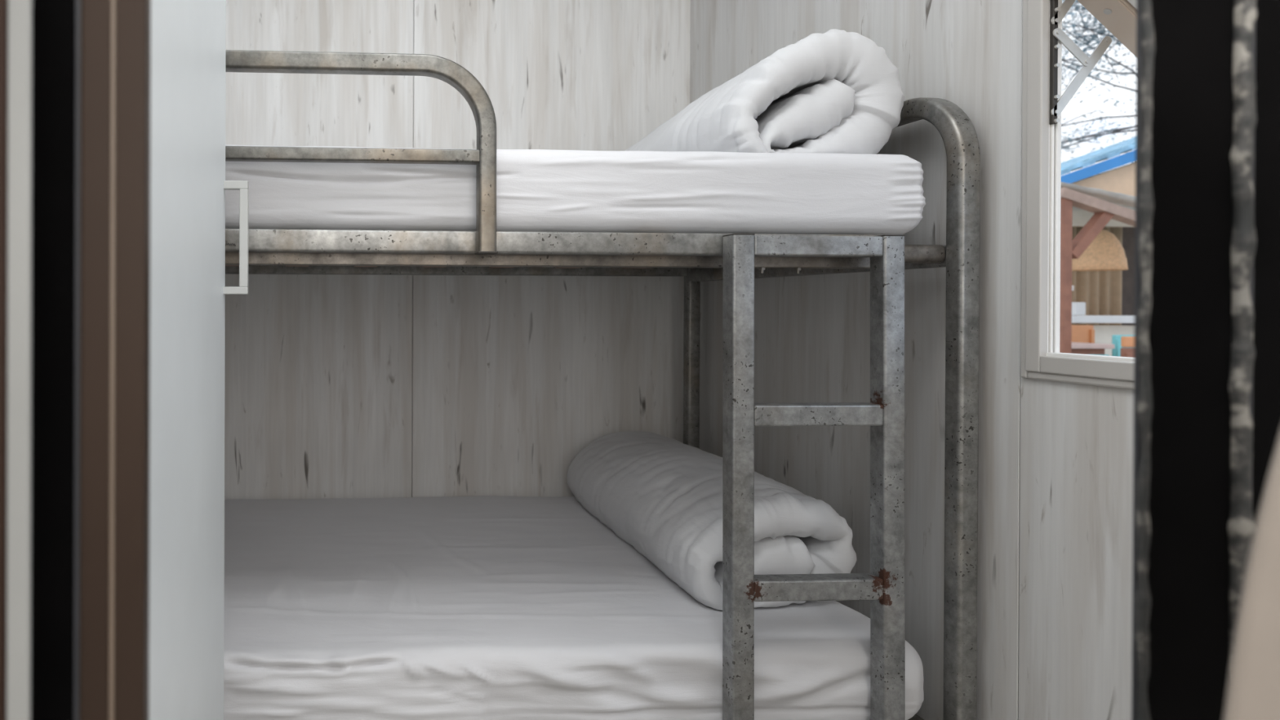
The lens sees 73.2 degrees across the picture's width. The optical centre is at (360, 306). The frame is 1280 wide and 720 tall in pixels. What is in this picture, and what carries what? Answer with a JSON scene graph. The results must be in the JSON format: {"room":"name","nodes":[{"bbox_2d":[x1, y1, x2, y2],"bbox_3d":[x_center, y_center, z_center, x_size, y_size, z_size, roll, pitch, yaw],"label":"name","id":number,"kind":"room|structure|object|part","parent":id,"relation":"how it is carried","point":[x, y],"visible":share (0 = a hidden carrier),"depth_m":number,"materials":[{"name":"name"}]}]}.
{"room":"bunk bedroom","nodes":[
{"label":"bunk bedroom","id":0,"kind":"room"},
{"bbox_2d":[224,0,690,499],"bbox_3d":[-0.083,-0.158,2.243,2.340,2.300,0.050,0,0,-3],"label":"wall","id":1,"kind":"structure","parent":0,"point":[337,386],"depth_m":2.23,"materials":[{"name":"grey wood"}]},
{"bbox_2d":[689,0,1133,719],"bbox_3d":[1.032,-0.148,0.487,0.020,2.300,3.670,0,0,-3],"label":"wall","id":2,"kind":"structure","parent":0,"point":[1055,458],"depth_m":1.30,"materials":[{"name":"grey wood"}]},
{"bbox_2d":[1020,0,1136,389],"bbox_3d":[1.196,-0.193,0.870,0.404,0.602,0.658,0,0,-3],"label":"window","id":3,"kind":"structure","parent":2,"relation":"in","point":[1043,103],"depth_m":1.15,"materials":[{"name":"beige plastic"}]},
{"bbox_3d":[1.010,-0.426,1.148,0.035,0.044,0.004,0,0,-3],"label":"stay arm","id":4,"kind":"part","parent":3,"relation":"part of","materials":[{"name":"metal"}]},
{"bbox_3d":[1.020,-0.372,1.146,0.056,0.053,0.004,0,0,-3],"label":"stay arm","id":5,"kind":"part","parent":3,"relation":"part of","materials":[{"name":"metal"}]},
{"bbox_3d":[1.037,-0.331,1.150,0.089,0.117,0.004,0,0,-3],"label":"stay arm","id":6,"kind":"part","parent":3,"relation":"part of","materials":[{"name":"metal"}]},
{"bbox_3d":[1.204,-0.305,0.872,0.389,0.348,0.563,0,0,-3],"label":"sash","id":7,"kind":"part","parent":3,"relation":"part of","materials":[{"name":"beige plastic"}]},
{"bbox_3d":[-0.083,1.023,0.410,2.263,0.050,3.720,0,0,-3],"label":"floor","id":8,"kind":"structure","parent":0,"visible":0},
{"bbox_2d":[0,0,151,719],"bbox_3d":[-0.189,-0.102,0.419,0.145,2.200,0.063,0,0,-3],"label":"door","id":9,"kind":"structure","parent":8,"relation":"on","point":[75,74],"depth_m":0.43,"materials":[{"name":"brown paint"}]},
{"bbox_2d":[148,0,248,719],"bbox_3d":[-0.451,-0.130,0.832,0.622,2.250,0.508,0,0,-3],"label":"door","id":10,"kind":"structure","parent":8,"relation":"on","point":[188,184],"depth_m":0.80,"materials":[{"name":"white paint"}]},
{"bbox_3d":[-0.169,-0.093,1.085,0.034,0.153,0.012,0,0,-3],"label":"handle","id":11,"kind":"part","parent":10,"relation":"part of","materials":[{"name":"white paint"}]},
{"bbox_2d":[225,49,980,719],"bbox_3d":[-0.121,0.309,1.653,2.122,1.371,0.979,0,0,-3],"label":"bunk bed","id":12,"kind":"object","parent":8,"relation":"on","point":[736,260],"visible":0.63,"depth_m":1.21,"materials":[{"name":"metal"}]},
{"bbox_3d":[-0.428,-0.230,1.164,1.262,0.292,0.027,0,0,-3],"label":"guard rail","id":13,"kind":"part","parent":12,"relation":"part of","materials":[{"name":"metal"}]},
{"bbox_3d":[-0.147,-0.103,2.125,2.060,0.034,0.030,0,0,-3],"label":"rail","id":14,"kind":"part","parent":12,"relation":"part of","materials":[{"name":"metal"}]},
{"bbox_3d":[-0.160,-0.100,1.212,1.942,0.037,0.034,0,0,-3],"label":"rail","id":15,"kind":"part","parent":12,"relation":"part of","materials":[{"name":"metal"}]},
{"bbox_2d":[223,496,924,719],"bbox_3d":[-0.120,0.597,1.692,2.026,0.158,1.005,0,0,-3],"label":"mattress","id":16,"kind":"object","parent":12,"relation":"on","point":[451,607],"visible":0.6,"depth_m":1.30,"materials":[{"name":"white fabric"}]},
{"bbox_2d":[567,431,857,610],"bbox_3d":[0.721,0.425,1.790,0.328,0.195,0.820,0,0,-3],"label":"duvet","id":17,"kind":"object","parent":16,"relation":"on","point":[661,495],"visible":0.83,"depth_m":1.51,"materials":[{"name":"white fabric"}]},
{"bbox_2d":[225,144,925,235],"bbox_3d":[-0.126,-0.185,1.681,2.010,0.136,0.959,0,0,-3],"label":"mattress","id":18,"kind":"object","parent":12,"relation":"on","point":[538,190],"visible":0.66,"depth_m":1.24,"materials":[{"name":"white fabric"}]},
{"bbox_2d":[625,29,904,154],"bbox_3d":[0.753,-0.356,1.738,0.310,0.213,0.888,0,0,0],"label":"duvet","id":19,"kind":"object","parent":18,"relation":"on","point":[833,91],"visible":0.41,"depth_m":1.31,"materials":[{"name":"white fabric"}]},
{"bbox_3d":[0.574,0.445,1.215,0.039,1.105,0.034,0,0,-3],"label":"ladder rail","id":20,"kind":"part","parent":12,"relation":"part of","materials":[{"name":"metal"}]},
{"bbox_3d":[0.921,0.322,1.714,0.034,1.350,0.949,0,0,-3],"label":"frame","id":21,"kind":"part","parent":12,"relation":"part of","materials":[{"name":"metal"}]},
{"bbox_3d":[0.808,0.446,1.227,0.042,1.105,0.034,0,0,-3],"label":"ladder rail","id":22,"kind":"part","parent":12,"relation":"part of","materials":[{"name":"metal"}]},
{"bbox_2d":[1131,0,1279,719],"bbox_3d":[0.578,-0.100,0.501,0.236,2.200,0.057,0,0,-3],"label":"door","id":23,"kind":"structure","parent":8,"relation":"on","point":[1206,335],"depth_m":0.48,"materials":[{"name":"black paint"}]},
{"bbox_3d":[0.465,-0.100,0.476,0.006,2.200,0.002,0,0,-3],"label":"edge plate","id":24,"kind":"part","parent":23,"relation":"part of","materials":[{"name":"grey paint"}]},
{"bbox_3d":[0.534,-0.100,0.483,0.008,2.200,0.006,0,0,-3],"label":"edge plate","id":25,"kind":"part","parent":23,"relation":"part of","materials":[{"name":"grey paint"}]},
{"bbox_2d":[1222,432,1279,719],"bbox_3d":[0.446,0.441,0.313,0.295,1.120,0.021,0,0,-3],"label":"curtain","id":26,"kind":"object","parent":8,"relation":"on","point":[1253,687],"visible":1,"depth_m":0.31,"materials":[{"name":"beige fabric"}]},
{"label":"outside","id":27,"kind":"structure","parent":0,"visible":0},
{"bbox_3d":[7.107,1.177,7.874,75.000,0.240,75.000,0,0,-3],"label":"terrain","id":28,"kind":"structure","parent":27,"visible":0},
{"bbox_2d":[1059,137,1135,355],"bbox_3d":[5.818,-0.426,5.750,3.400,2.932,2.100,0,0,-3],"label":"hut","id":29,"kind":"object","parent":28,"relation":"on","point":[1093,199],"visible":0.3,"depth_m":5.21,"materials":[{"name":"brown wood"}]},
{"bbox_3d":[4.511,0.148,5.135,0.060,1.700,0.060,0,0,-3],"label":"post","id":30,"kind":"part","parent":29,"relation":"part of","materials":[{"name":"brown wood"}]},
{"bbox_2d":[1071,302,1085,315],"bbox_3d":[5.182,0.015,5.777,0.075,0.094,0.045,0,0,-3],"label":"storage box","id":31,"kind":"object","parent":29,"relation":"on","point":[1077,308],"visible":0.81,"depth_m":5.76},
{"bbox_2d":[1071,324,1094,342],"bbox_3d":[5.130,0.566,5.629,0.280,0.865,0.280,0,0,-3],"label":"dining chair","id":32,"kind":"object","parent":29,"relation":"on","point":[1080,333],"visible":0.14,"depth_m":5.74,"materials":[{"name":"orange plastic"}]},
{"bbox_3d":[5.244,0.581,5.740,0.024,0.835,0.024,0,0,-3],"label":"leg","id":33,"kind":"part","parent":32,"relation":"part of","materials":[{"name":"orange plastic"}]},
{"bbox_2d":[1071,342,1114,354],"bbox_3d":[4.746,0.621,5.499,0.400,0.752,0.500,0,0,-3],"label":"cafe table","id":34,"kind":"object","parent":29,"relation":"on","point":[1077,347],"visible":0.2,"depth_m":5.28,"materials":[{"name":"wood"}]},
{"bbox_2d":[1071,226,1122,325],"bbox_3d":[5.642,-0.172,6.246,0.660,1.100,0.070,0,0,-3],"label":"curtain","id":35,"kind":"object","parent":29,"relation":"hanging from","point":[1100,291],"visible":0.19,"depth_m":6.24,"materials":[{"name":"beige fabric"}]},
{"bbox_2d":[1071,229,1128,271],"bbox_3d":[5.322,-0.642,5.774,0.320,0.759,0.320,0,0,-3],"label":"pendant lamp","id":36,"kind":"object","parent":29,"relation":"hanging from","point":[1106,252],"visible":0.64,"depth_m":5.67,"materials":[{"name":"fabric"}]},
{"bbox_3d":[5.863,0.093,5.809,1.700,0.055,0.050,0,0,-3],"label":"hand rail","id":37,"kind":"part","parent":29,"relation":"part of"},
{"bbox_2d":[1111,334,1133,356],"bbox_3d":[5.178,0.595,5.261,0.260,0.810,0.260,0,0,-3],"label":"dining chair","id":38,"kind":"object","parent":29,"relation":"on","point":[1116,339],"visible":0.16,"depth_m":5.35,"materials":[{"name":"teal plastic"}]},
{"bbox_3d":[5.064,0.609,5.350,0.024,0.780,0.024,0,0,-3],"label":"leg","id":39,"kind":"part","parent":38,"relation":"part of","materials":[{"name":"teal plastic"}]},
{"bbox_2d":[1120,336,1133,357],"bbox_3d":[4.849,0.593,4.854,0.260,0.815,0.260,0,0,-3],"label":"dining chair","id":40,"kind":"object","parent":29,"relation":"on","point":[1126,341],"visible":0.16,"depth_m":4.95,"materials":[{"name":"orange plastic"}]},
{"bbox_3d":[4.844,0.327,4.963,0.260,0.145,0.024,0,0,-3],"label":"backrest","id":41,"kind":"part","parent":40,"relation":"part of","materials":[{"name":"brown wood"}]},
{"bbox_3d":[4.734,0.642,4.943,0.024,0.715,0.024,0,0,-3],"label":"leg","id":42,"kind":"part","parent":40,"relation":"part of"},
{"bbox_3d":[6.320,0.170,6.369,0.730,1.660,0.040,0,0,-3],"label":"dark door","id":43,"kind":"part","parent":29,"relation":"part of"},
{"bbox_2d":[1061,0,1136,163],"bbox_3d":[9.333,-2.433,10.228,6.241,6.998,5.267,0,0,-36],"label":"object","id":44,"kind":"object","parent":28,"relation":"on","point":[1103,32],"visible":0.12,"depth_m":10.00,"materials":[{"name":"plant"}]}
]}

